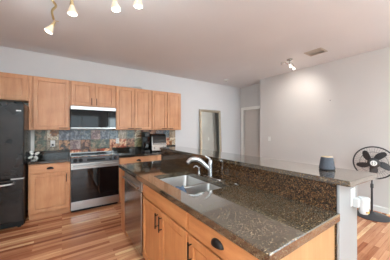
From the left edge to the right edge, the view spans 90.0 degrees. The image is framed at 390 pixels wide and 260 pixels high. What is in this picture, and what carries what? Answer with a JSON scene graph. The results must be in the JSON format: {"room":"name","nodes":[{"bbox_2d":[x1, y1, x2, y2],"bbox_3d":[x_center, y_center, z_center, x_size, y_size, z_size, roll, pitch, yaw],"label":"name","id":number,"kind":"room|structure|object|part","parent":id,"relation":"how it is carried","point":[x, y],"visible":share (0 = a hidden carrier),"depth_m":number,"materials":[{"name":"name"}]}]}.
{"room":"kitchen","nodes":[
{"label":"kitchen","id":0,"kind":"room"},
{"bbox_2d":[0,46,239,158],"bbox_3d":[-1.096,0.005,4.748,6.580,2.790,0.120,0,0,-34],"label":"wall","id":1,"kind":"structure","parent":0,"point":[196,95],"depth_m":4.84,"materials":[{"name":"paint"}]},
{"bbox_2d":[0,72,28,102],"bbox_3d":[-3.170,-0.682,3.032,0.917,0.420,0.374,0,0,-34],"label":"upper cabinet","id":2,"kind":"object","parent":1,"relation":"attached to","point":[13,87],"visible":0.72,"depth_m":3.08,"materials":[{"name":"brown wood"}]},
{"bbox_2d":[29,75,31,129],"bbox_3d":[-2.787,-0.446,3.324,0.042,0.892,0.323,0,0,-34],"label":"filler panel","id":3,"kind":"object","parent":1,"relation":"attached to","point":[30,77],"visible":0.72,"depth_m":3.19,"materials":[{"name":"brown wood"}]},
{"bbox_2d":[31,130,33,151],"bbox_3d":[-2.884,0.193,3.447,0.070,0.382,0.014,0,0,-34],"label":"trim","id":4,"kind":"structure","parent":1,"relation":"attached to","point":[32,131],"depth_m":3.45,"materials":[{"name":"paint"}]},
{"bbox_2d":[32,76,69,129],"bbox_3d":[-2.537,-0.446,3.464,0.522,0.892,0.374,0,0,-34],"label":"upper cabinet","id":5,"kind":"object","parent":1,"relation":"attached to","point":[50,96],"visible":1,"depth_m":3.33,"materials":[{"name":"brown wood"}]},
{"bbox_2d":[70,80,114,107],"bbox_3d":[-2.002,-0.663,3.829,0.766,0.457,0.374,0,0,-34],"label":"upper cabinet","id":6,"kind":"object","parent":1,"relation":"attached to","point":[87,94],"visible":0.83,"depth_m":3.68,"materials":[{"name":"brown wood"}]},
{"bbox_3d":[-2.078,-0.659,3.600,0.348,0.425,0.019,0,0,-34],"label":"door","id":7,"kind":"part","parent":6,"relation":"part of","materials":[{"name":"brown wood"}]},
{"bbox_2d":[70,106,115,128],"bbox_3d":[-1.982,-0.229,3.800,0.760,0.408,0.417,0,0,-34],"label":"microwave","id":8,"kind":"object","parent":6,"relation":"attached to","point":[81,117],"visible":0.95,"depth_m":3.64,"materials":[{"name":"silver metal"}]},
{"bbox_3d":[-1.946,-0.208,3.635,0.635,0.319,0.029,0,0,-34],"label":"door","id":9,"kind":"part","parent":8,"relation":"part of","materials":[{"name":"black glass"}]},
{"bbox_3d":[-1.893,-0.402,3.669,0.760,0.063,0.033,0,0,-34],"label":"trim","id":10,"kind":"part","parent":8,"relation":"part of","materials":[{"name":"metal"}]},
{"bbox_3d":[-1.893,-0.036,3.669,0.760,0.022,0.033,0,0,-34],"label":"trim","id":11,"kind":"part","parent":8,"relation":"part of","materials":[{"name":"metal"}]},
{"bbox_3d":[-1.631,-0.208,3.850,0.123,0.319,0.029,0,0,-34],"label":"control panel","id":12,"kind":"part","parent":8,"relation":"part of","materials":[{"name":"black glass"}]},
{"bbox_3d":[-1.761,-0.659,3.817,0.348,0.425,0.019,0,0,-34],"label":"door","id":13,"kind":"part","parent":6,"relation":"part of","materials":[{"name":"brown wood"}]},
{"bbox_2d":[34,130,174,155],"bbox_3d":[-1.744,0.251,4.225,2.980,0.499,0.013,0,0,-34],"label":"backsplash","id":14,"kind":"structure","parent":1,"relation":"attached to","point":[74,141],"depth_m":3.96,"materials":[{"name":"tile"}]},
{"bbox_2d":[112,86,150,129],"bbox_3d":[-1.368,-0.446,4.261,0.760,0.892,0.374,0,0,-34],"label":"upper cabinet","id":15,"kind":"object","parent":1,"relation":"attached to","point":[132,105],"visible":0.98,"depth_m":4.11,"materials":[{"name":"brown wood"}]},
{"bbox_3d":[-1.441,-0.442,4.035,0.357,0.860,0.019,0,0,-34],"label":"door","id":16,"kind":"part","parent":15,"relation":"part of","materials":[{"name":"brown wood"}]},
{"bbox_3d":[-1.131,-0.442,4.247,0.358,0.860,0.019,0,0,-34],"label":"door","id":17,"kind":"part","parent":15,"relation":"part of","materials":[{"name":"brown wood"}]},
{"bbox_2d":[151,90,180,129],"bbox_3d":[-0.737,-0.446,4.692,0.760,0.892,0.374,0,0,-34],"label":"upper cabinet","id":18,"kind":"object","parent":1,"relation":"attached to","point":[165,106],"visible":0.94,"depth_m":4.54,"materials":[{"name":"brown wood"}]},
{"bbox_3d":[-0.810,-0.442,4.466,0.357,0.860,0.019,0,0,-34],"label":"door","id":19,"kind":"part","parent":18,"relation":"part of","materials":[{"name":"brown wood"}]},
{"bbox_3d":[-0.500,-0.442,4.677,0.358,0.860,0.019,0,0,-34],"label":"door","id":20,"kind":"part","parent":18,"relation":"part of","materials":[{"name":"brown wood"}]},
{"bbox_2d":[0,0,389,87],"bbox_3d":[1.891,-1.440,0.370,6.580,0.100,10.680,0,0,-34],"label":"ceiling","id":21,"kind":"structure","parent":0,"point":[241,42],"depth_m":2.81,"materials":[{"name":"paint"}]},
{"bbox_2d":[44,0,58,33],"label":"track light","id":22,"kind":"object","parent":21,"relation":"hanging from","point":[49,29],"depth_m":2.07,"materials":[{"name":"white glass"}]},
{"bbox_3d":[-1.567,-1.083,2.087,0.079,0.098,0.080,0,0,20],"label":"lamp shade","id":23,"kind":"part","parent":22,"relation":"part of","materials":[{"name":"white glass"}]},
{"bbox_2d":[67,0,77,16],"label":"track light","id":24,"kind":"object","parent":21,"relation":"hanging from","point":[71,11],"depth_m":1.79,"materials":[{"name":"white glass"}]},
{"bbox_3d":[-1.137,-1.111,1.809,0.081,0.089,0.081,0,0,-34],"label":"lamp shade","id":25,"kind":"part","parent":24,"relation":"part of","materials":[{"name":"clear glass"}]},
{"bbox_2d":[111,0,120,11],"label":"track light","id":26,"kind":"object","parent":21,"relation":"hanging from","point":[115,7],"depth_m":1.73,"materials":[{"name":"white glass"}]},
{"bbox_3d":[-0.712,-1.119,1.757,0.080,0.092,0.081,0,0,-34],"label":"lamp shade","id":27,"kind":"part","parent":26,"relation":"part of","materials":[{"name":"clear glass"}]},
{"bbox_2d":[133,0,142,8],"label":"track light","id":28,"kind":"object","parent":21,"relation":"hanging from","point":[138,4],"depth_m":1.70,"materials":[{"name":"white glass"}]},
{"bbox_3d":[-0.501,-1.125,1.722,0.081,0.093,0.080,0,0,-34],"label":"lamp shade","id":29,"kind":"part","parent":28,"relation":"part of","materials":[{"name":"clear glass"}]},
{"bbox_2d":[281,58,294,69],"bbox_3d":[1.835,-1.289,3.843,0.273,0.201,0.110,0,0,14],"label":"ceiling spotlight","id":30,"kind":"object","parent":21,"relation":"attached to","point":[289,59],"visible":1,"depth_m":3.82,"materials":[{"name":"silver metal"}]},
{"bbox_2d":[304,48,327,55],"bbox_3d":[2.147,-1.382,3.471,0.260,0.016,0.285,0,0,-34],"label":"ceiling vent","id":31,"kind":"object","parent":21,"relation":"in","point":[317,51],"visible":1,"depth_m":3.46,"materials":[{"name":"metal"}]},
{"bbox_2d":[0,202,389,259],"bbox_3d":[1.891,1.450,0.370,6.580,0.100,10.680,0,0,-34],"label":"floor","id":32,"kind":"structure","parent":0,"point":[97,233],"depth_m":2.52,"materials":[{"name":"laminate"}]},
{"bbox_2d":[0,102,30,229],"bbox_3d":[-3.024,0.498,2.825,0.908,1.803,0.824,0,0,-34],"label":"refrigerator","id":33,"kind":"object","parent":32,"relation":"on","point":[15,134],"visible":0.98,"depth_m":2.74,"materials":[{"name":"black metal"}]},
{"bbox_3d":[-2.819,0.747,2.513,0.743,0.039,0.076,0,0,-34],"label":"handle","id":34,"kind":"part","parent":33,"relation":"part of","materials":[{"name":"metal"}]},
{"bbox_3d":[-2.849,1.000,2.568,0.908,0.600,0.064,0,0,-34],"label":"freezer drawer","id":35,"kind":"part","parent":33,"relation":"part of","materials":[{"name":"black metal"}]},
{"bbox_3d":[-2.849,0.149,2.568,0.908,1.069,0.064,0,0,-34],"label":"door","id":36,"kind":"part","parent":33,"relation":"part of","materials":[{"name":"black metal"}]},
{"bbox_2d":[28,162,69,219],"bbox_3d":[-2.469,0.964,3.347,0.540,0.872,0.644,0,0,-34],"label":"base cabinet","id":37,"kind":"object","parent":32,"relation":"on","point":[49,183],"visible":0.97,"depth_m":3.10,"materials":[{"name":"brown wood"}]},
{"bbox_2d":[27,150,70,164],"bbox_3d":[-2.475,0.456,3.350,0.550,0.144,0.634,0,0,-34],"label":"countertop","id":38,"kind":"structure","parent":37,"relation":"on","point":[58,156],"depth_m":3.45,"materials":[{"name":"black stone"}]},
{"bbox_2d":[28,144,53,160],"bbox_3d":[-2.608,0.370,3.319,0.130,0.233,0.573,0,0,-13],"label":"ornament","id":39,"kind":"object","parent":38,"relation":"on","point":[30,152],"visible":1,"depth_m":3.09,"materials":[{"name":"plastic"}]},
{"bbox_3d":[-2.311,0.607,3.115,0.493,0.130,0.019,0,0,-34],"label":"drawer","id":40,"kind":"part","parent":37,"relation":"part of","materials":[{"name":"brown wood"}]},
{"bbox_3d":[-2.311,0.987,3.115,0.493,0.597,0.019,0,0,-34],"label":"door","id":41,"kind":"part","parent":37,"relation":"part of","materials":[{"name":"brown wood"}]},
{"bbox_2d":[70,150,118,212],"bbox_3d":[-1.902,0.917,3.685,0.768,0.966,0.669,0,0,-34],"label":"range","id":42,"kind":"object","parent":32,"relation":"on","point":[94,176],"visible":0.98,"depth_m":3.45,"materials":[{"name":"grey metal"}]},
{"bbox_2d":[70,153,116,158],"bbox_3d":[-1.931,0.485,3.727,0.768,0.020,0.565,0,0,-34],"label":"cooktop","id":43,"kind":"object","parent":42,"relation":"in","point":[72,155],"depth_m":3.63,"materials":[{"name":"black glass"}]},
{"bbox_3d":[-1.762,1.283,3.479,0.768,0.134,0.045,0,0,-34],"label":"warming drawer","id":44,"kind":"part","parent":42,"relation":"part of","materials":[{"name":"metal"}]},
{"bbox_3d":[-1.762,0.889,3.479,0.768,0.642,0.047,0,0,-34],"label":"oven door","id":45,"kind":"part","parent":42,"relation":"part of","materials":[{"name":"metal"}]},
{"bbox_3d":[-1.748,0.936,3.458,0.760,0.543,0.005,0,0,-34],"label":"glass","id":46,"kind":"part","parent":42,"relation":"part of","materials":[{"name":"black glass"}]},
{"bbox_3d":[-1.763,0.518,3.481,0.768,0.087,0.051,0,0,-34],"label":"control panel","id":47,"kind":"part","parent":42,"relation":"part of","materials":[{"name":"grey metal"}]},
{"bbox_3d":[-1.731,0.610,3.433,0.708,0.027,0.060,0,0,-34],"label":"handle","id":48,"kind":"part","parent":42,"relation":"part of","materials":[{"name":"metal"}]},
{"bbox_2d":[121,169,127,236],"bbox_3d":[-0.709,0.966,2.846,0.645,0.868,0.258,0,0,-34],"label":"end panel","id":49,"kind":"object","parent":32,"relation":"on","point":[122,171],"visible":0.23,"depth_m":2.67,"materials":[{"name":"brown wood"}]},
{"bbox_2d":[122,172,143,255],"bbox_3d":[-0.487,0.969,2.442,0.676,0.862,0.646,0,0,-34],"label":"dishwasher","id":50,"kind":"object","parent":32,"relation":"on","point":[134,195],"visible":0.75,"depth_m":2.19,"materials":[{"name":"grey metal"}]},
{"bbox_3d":[-0.748,0.600,2.264,0.044,0.023,0.592,0,0,-34],"label":"handle","id":51,"kind":"part","parent":50,"relation":"part of","materials":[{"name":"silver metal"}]},
{"bbox_3d":[-0.713,0.593,2.288,0.056,0.098,0.646,0,0,-34],"label":"control panel","id":52,"kind":"part","parent":50,"relation":"part of","materials":[{"name":"metal"}]},
{"bbox_2d":[119,155,155,201],"bbox_3d":[-1.291,0.964,4.150,0.757,0.872,0.644,0,0,-34],"label":"base cabinet","id":53,"kind":"object","parent":32,"relation":"on","point":[125,160],"visible":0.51,"depth_m":3.83,"materials":[{"name":"brown wood"}]},
{"bbox_3d":[-1.133,0.607,3.918,0.720,0.130,0.019,0,0,-34],"label":"drawer","id":54,"kind":"part","parent":53,"relation":"part of","materials":[{"name":"brown wood"}]},
{"bbox_2d":[112,145,174,157],"bbox_3d":[-0.973,0.456,4.374,1.538,0.144,0.634,0,0,-34],"label":"countertop","id":55,"kind":"structure","parent":53,"relation":"on","point":[123,152],"depth_m":4.21,"materials":[{"name":"black stone"}]},
{"bbox_2d":[141,132,149,151],"bbox_3d":[-1.102,0.266,4.357,0.124,0.440,0.240,0,0,-34],"label":"coffee maker","id":56,"kind":"object","parent":55,"relation":"on","point":[145,144],"visible":1,"depth_m":4.29,"materials":[{"name":"black plastic"}]},
{"bbox_2d":[148,134,165,151],"bbox_3d":[-0.882,0.288,4.528,0.355,0.395,0.365,0,0,-34],"label":"countertop oven","id":57,"kind":"object","parent":55,"relation":"on","point":[156,141],"visible":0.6,"depth_m":4.40,"materials":[{"name":"metal"}]},
{"bbox_2d":[143,184,189,259],"bbox_3d":[-0.041,0.966,1.818,0.683,0.868,0.875,0,0,-34],"label":"base cabinet","id":58,"kind":"object","parent":32,"relation":"on","point":[166,232],"visible":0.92,"depth_m":1.60,"materials":[{"name":"brown wood"}]},
{"bbox_3d":[-0.410,0.983,1.826,0.019,0.605,0.417,0,0,-34],"label":"door","id":59,"kind":"part","parent":58,"relation":"part of","materials":[{"name":"brown wood"}]},
{"bbox_3d":[-0.331,0.775,1.666,0.033,0.130,0.012,0,0,-34],"label":"handle","id":60,"kind":"part","parent":58,"relation":"part of","materials":[{"name":"brown metal"}]},
{"bbox_3d":[-0.289,0.604,1.649,0.019,0.123,0.847,0,0,-34],"label":"false drawer","id":61,"kind":"part","parent":58,"relation":"part of","materials":[{"name":"brown wood"}]},
{"bbox_3d":[-0.168,0.983,1.471,0.019,0.605,0.418,0,0,-34],"label":"door","id":62,"kind":"part","parent":58,"relation":"part of","materials":[{"name":"brown wood"}]},
{"bbox_2d":[119,160,339,259],"bbox_3d":[-0.117,0.509,1.955,0.674,0.046,2.437,0,0,-34],"label":"countertop","id":63,"kind":"structure","parent":58,"relation":"on","point":[267,225],"depth_m":1.18,"materials":[{"name":"brown stone"}]},
{"bbox_2d":[160,175,220,193],"bbox_3d":[-0.067,0.627,1.879,0.453,0.194,0.766,0,0,-34],"label":"sink","id":64,"kind":"object","parent":63,"relation":"in","point":[192,185],"visible":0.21,"depth_m":2.12,"materials":[{"name":"metal"}]},
{"bbox_2d":[176,185,186,192],"bbox_3d":[-0.124,0.544,1.740,0.100,0.074,0.087,0,0,-34],"label":"dishcloth","id":65,"kind":"object","parent":64,"relation":"in","point":[182,188],"visible":0.49,"depth_m":1.75,"materials":[{"name":"blue fabric"}]},
{"bbox_3d":[-0.167,0.628,2.026,0.453,0.191,0.410,0,0,-34],"label":"bowl","id":66,"kind":"part","parent":64,"relation":"part of","materials":[{"name":"metal"}]},
{"bbox_3d":[0.053,0.628,1.703,0.453,0.191,0.340,0,0,-34],"label":"bowl","id":67,"kind":"part","parent":64,"relation":"part of","materials":[{"name":"metal"}]},
{"bbox_2d":[193,165,200,173],"bbox_3d":[0.023,0.440,2.181,0.088,0.092,0.039,0,0,1],"label":"soap dispenser","id":68,"kind":"object","parent":63,"relation":"on","point":[198,167],"visible":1,"depth_m":2.17,"materials":[{"name":"silver metal"}]},
{"bbox_2d":[186,155,221,180],"bbox_3d":[0.109,0.374,2.019,0.382,0.224,0.174,0,0,22],"label":"faucet","id":69,"kind":"object","parent":63,"relation":"on","point":[209,166],"visible":1,"depth_m":2.00,"materials":[{"name":"silver metal"}]},
{"bbox_3d":[0.041,0.351,2.021,0.267,0.153,0.051,0,0,3],"label":"spout","id":70,"kind":"part","parent":69,"relation":"part of","materials":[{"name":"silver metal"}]},
{"bbox_3d":[0.177,0.481,1.991,0.055,0.009,0.270,0,0,-34],"label":"deck plate","id":71,"kind":"part","parent":69,"relation":"part of","materials":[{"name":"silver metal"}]},
{"bbox_2d":[199,109,221,151],"bbox_3d":[0.470,0.408,5.655,0.790,1.984,0.101,0,0,-34],"label":"floor mirror","id":72,"kind":"object","parent":32,"relation":"on","point":[209,120],"visible":0.63,"depth_m":5.66,"materials":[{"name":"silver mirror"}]},
{"bbox_2d":[187,214,258,259],"bbox_3d":[0.369,0.966,1.217,0.683,0.868,0.573,0,0,-34],"label":"base cabinet","id":73,"kind":"object","parent":32,"relation":"on","point":[204,243],"visible":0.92,"depth_m":1.10,"materials":[{"name":"brown wood"}]},
{"bbox_3d":[-0.036,0.775,1.234,0.033,0.130,0.012,0,0,-34],"label":"handle","id":74,"kind":"part","parent":73,"relation":"part of","materials":[{"name":"brown metal"}]},
{"bbox_3d":[0.121,0.983,1.048,0.019,0.605,0.546,0,0,-34],"label":"door","id":75,"kind":"part","parent":73,"relation":"part of","materials":[{"name":"brown wood"}]},
{"bbox_3d":[0.108,0.593,1.024,0.028,0.034,0.096,0,0,-34],"label":"handle","id":76,"kind":"part","parent":73,"relation":"part of","materials":[{"name":"brown metal"}]},
{"bbox_2d":[281,225,334,259],"bbox_3d":[0.560,0.966,0.986,0.645,0.868,0.018,0,0,-34],"label":"end panel","id":77,"kind":"object","parent":32,"relation":"on","point":[321,247],"visible":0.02,"depth_m":1.04,"materials":[{"name":"brown wood"}]},
{"bbox_2d":[353,146,389,221],"bbox_3d":[2.880,0.830,3.176,0.458,1.139,0.456,0,0,4],"label":"pedestal fan","id":78,"kind":"object","parent":32,"relation":"on","point":[374,163],"visible":0.91,"depth_m":3.10,"materials":[{"name":"black plastic"}]},
{"bbox_3d":[2.758,0.571,3.189,0.186,0.091,0.048,0,0,42],"label":"blade","id":79,"kind":"part","parent":78,"relation":"part of","materials":[{"name":"black plastic"}]},
{"bbox_3d":[2.787,0.420,3.162,0.116,0.174,0.048,0,0,42],"label":"blade","id":80,"kind":"part","parent":78,"relation":"part of","materials":[{"name":"black plastic"}]},
{"bbox_3d":[2.851,0.651,3.105,0.107,0.181,0.026,0,0,10],"label":"blade","id":81,"kind":"part","parent":78,"relation":"part of","materials":[{"name":"black plastic"}]},
{"bbox_3d":[2.905,0.417,3.059,0.151,0.146,0.048,0,0,42],"label":"blade","id":82,"kind":"part","parent":78,"relation":"part of","materials":[{"name":"black plastic"}]},
{"bbox_3d":[2.940,0.564,3.027,0.168,0.125,0.048,0,0,42],"label":"blade","id":83,"kind":"part","parent":78,"relation":"part of","materials":[{"name":"black plastic"}]},
{"bbox_2d":[240,83,259,154],"bbox_3d":[2.267,0.005,5.408,0.120,2.790,2.580,0,0,-34],"label":"wall","id":84,"kind":"structure","parent":0,"point":[249,95],"depth_m":6.15,"materials":[{"name":"beige paint"}]},
{"bbox_2d":[241,106,259,156],"bbox_3d":[1.835,0.338,6.006,0.129,2.125,0.985,0,0,-34],"label":"door","id":85,"kind":"structure","parent":84,"relation":"in","point":[252,117],"depth_m":6.13,"materials":[{"name":"paint"}]},
{"bbox_3d":[1.857,0.340,6.021,0.008,1.680,0.555,0,0,-34],"label":"panel","id":86,"kind":"part","parent":85,"relation":"part of","materials":[{"name":"paint"}]},
{"bbox_2d":[260,46,389,207],"bbox_3d":[4.494,0.005,1.504,0.120,2.790,9.420,0,0,-34],"label":"wall","id":87,"kind":"structure","parent":0,"point":[302,123],"depth_m":3.90,"materials":[{"name":"beige paint"}]},
{"bbox_2d":[369,204,389,213],"bbox_3d":[4.439,1.353,1.466,0.014,0.095,9.420,0,0,-34],"label":"baseboard","id":88,"kind":"structure","parent":87,"relation":"attached to","point":[375,207],"depth_m":3.33,"materials":[{"name":"white paint"}]},
{"bbox_2d":[343,185,356,259],"bbox_3d":[0.286,0.861,2.277,0.316,1.078,2.480,0,0,-34],"label":"wall","id":89,"kind":"structure","parent":0,"point":[349,213],"depth_m":1.26,"materials":[{"name":"paint"}]},
{"bbox_2d":[161,150,336,259],"bbox_3d":[0.148,0.561,2.182,0.019,0.478,2.473,0,0,-34],"label":"granite riser","id":90,"kind":"object","parent":89,"relation":"attached to","point":[312,192],"visible":0.17,"depth_m":1.48,"materials":[{"name":"brown stone"}]},
{"bbox_2d":[160,146,377,186],"bbox_3d":[0.317,0.305,2.256,0.404,0.034,2.599,0,0,-34],"label":"bar","id":91,"kind":"object","parent":89,"relation":"on","point":[342,177],"visible":0.97,"depth_m":1.51,"materials":[{"name":"brown stone"}]},
{"bbox_2d":[319,156,335,170],"bbox_3d":[0.962,0.240,1.421,0.102,0.095,0.102,0,0,-34],"label":"speaker","id":92,"kind":"object","parent":91,"relation":"on","point":[326,163],"visible":1,"depth_m":1.39},
{"bbox_2d":[337,185,342,259],"bbox_3d":[0.865,0.861,1.163,0.055,1.078,0.014,0,0,-34],"label":"trim","id":93,"kind":"structure","parent":89,"relation":"attached to","point":[339,188],"depth_m":1.15,"materials":[{"name":"paint"}]},
{"bbox_2d":[351,187,354,206],"bbox_3d":[1.047,0.443,1.291,0.070,0.115,0.007,0,0,-34],"label":"outlet","id":94,"kind":"object","parent":89,"relation":"attached to","point":[352,189],"visible":0.73,"depth_m":1.28,"materials":[{"name":"white plastic"}]},
{"bbox_2d":[353,196,369,214],"bbox_3d":[1.087,0.490,1.268,0.084,0.111,0.075,0,0,-34],"label":"plug","id":95,"kind":"object","parent":94,"relation":"attached to","point":[362,203],"visible":1,"depth_m":1.25,"materials":[{"name":"white plastic"}]}
]}

